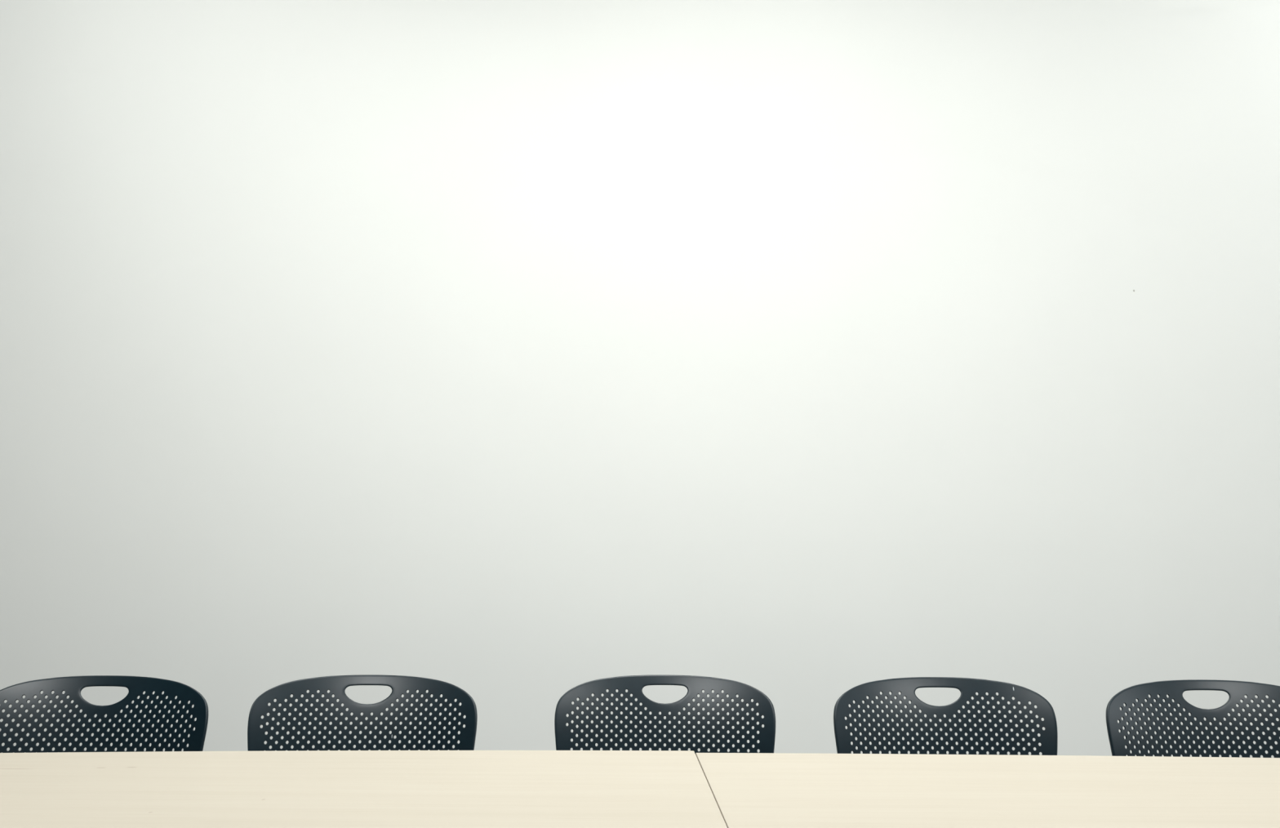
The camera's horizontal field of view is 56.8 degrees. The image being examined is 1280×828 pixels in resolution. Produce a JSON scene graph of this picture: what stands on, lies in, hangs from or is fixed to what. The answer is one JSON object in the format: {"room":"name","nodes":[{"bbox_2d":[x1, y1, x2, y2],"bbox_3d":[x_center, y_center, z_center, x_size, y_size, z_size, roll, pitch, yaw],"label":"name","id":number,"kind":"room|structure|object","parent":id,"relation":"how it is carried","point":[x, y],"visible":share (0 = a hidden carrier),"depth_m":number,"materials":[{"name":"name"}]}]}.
{"room":"office","nodes":[
{"label":"office","id":0,"kind":"room"},
{"bbox_2d":[0,0,1279,757],"bbox_3d":[0.151,-0.161,3.061,7.100,3.200,0.100,0,-9,0],"label":"wall","id":1,"kind":"structure","parent":0,"point":[515,355],"depth_m":3.01,"materials":[{"name":"white paint"}]},
{"bbox_3d":[0.145,0.913,-0.774,7.100,0.100,7.350,0,-9,0],"label":"floor","id":2,"kind":"structure","parent":0,"visible":0},
{"bbox_2d":[0,675,208,752],"bbox_3d":[-0.971,0.850,1.872,0.497,0.825,0.548,0,-9,0],"label":"chair","id":3,"kind":"object","parent":2,"relation":"on","point":[73,686],"visible":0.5,"depth_m":2.12,"materials":[{"name":"black plastic"}]},
{"bbox_2d":[247,674,477,751],"bbox_3d":[-0.492,0.862,1.933,0.497,0.825,0.548,1,-9,-4],"label":"chair","id":4,"kind":"object","parent":2,"relation":"on","point":[337,685],"visible":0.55,"depth_m":2.17,"materials":[{"name":"black plastic"}]},
{"bbox_2d":[0,750,727,827],"bbox_3d":[-0.708,0.809,1.307,1.599,0.735,0.973,0,-9,0],"label":"conference table","id":5,"kind":"object","parent":2,"relation":"on","point":[285,788],"visible":1,"depth_m":1.46,"materials":[{"name":"beige wood"}]},
{"bbox_2d":[554,674,775,753],"bbox_3d":[0.042,0.872,1.979,0.497,0.825,0.548,0,-9,1],"label":"chair","id":6,"kind":"object","parent":2,"relation":"on","point":[634,684],"visible":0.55,"depth_m":2.22,"materials":[{"name":"black plastic"}]},
{"bbox_2d":[833,676,1057,755],"bbox_3d":[0.560,0.872,1.958,0.497,0.825,0.548,0,-9,0],"label":"chair","id":7,"kind":"object","parent":2,"relation":"on","point":[907,686],"visible":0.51,"depth_m":2.20,"materials":[{"name":"black plastic"}]},
{"bbox_2d":[695,752,1279,827],"bbox_3d":[0.884,0.816,1.296,1.600,0.735,0.950,0,-9,0],"label":"conference table","id":8,"kind":"object","parent":2,"relation":"on","point":[748,789],"visible":0.99,"depth_m":1.48,"materials":[{"name":"beige wood"}]},
{"bbox_2d":[1106,679,1279,757],"bbox_3d":[1.050,0.870,1.926,0.497,0.825,0.548,0,-9,0],"label":"chair","id":9,"kind":"object","parent":2,"relation":"on","point":[1236,690],"visible":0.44,"depth_m":2.17,"materials":[{"name":"black plastic"}]}
]}

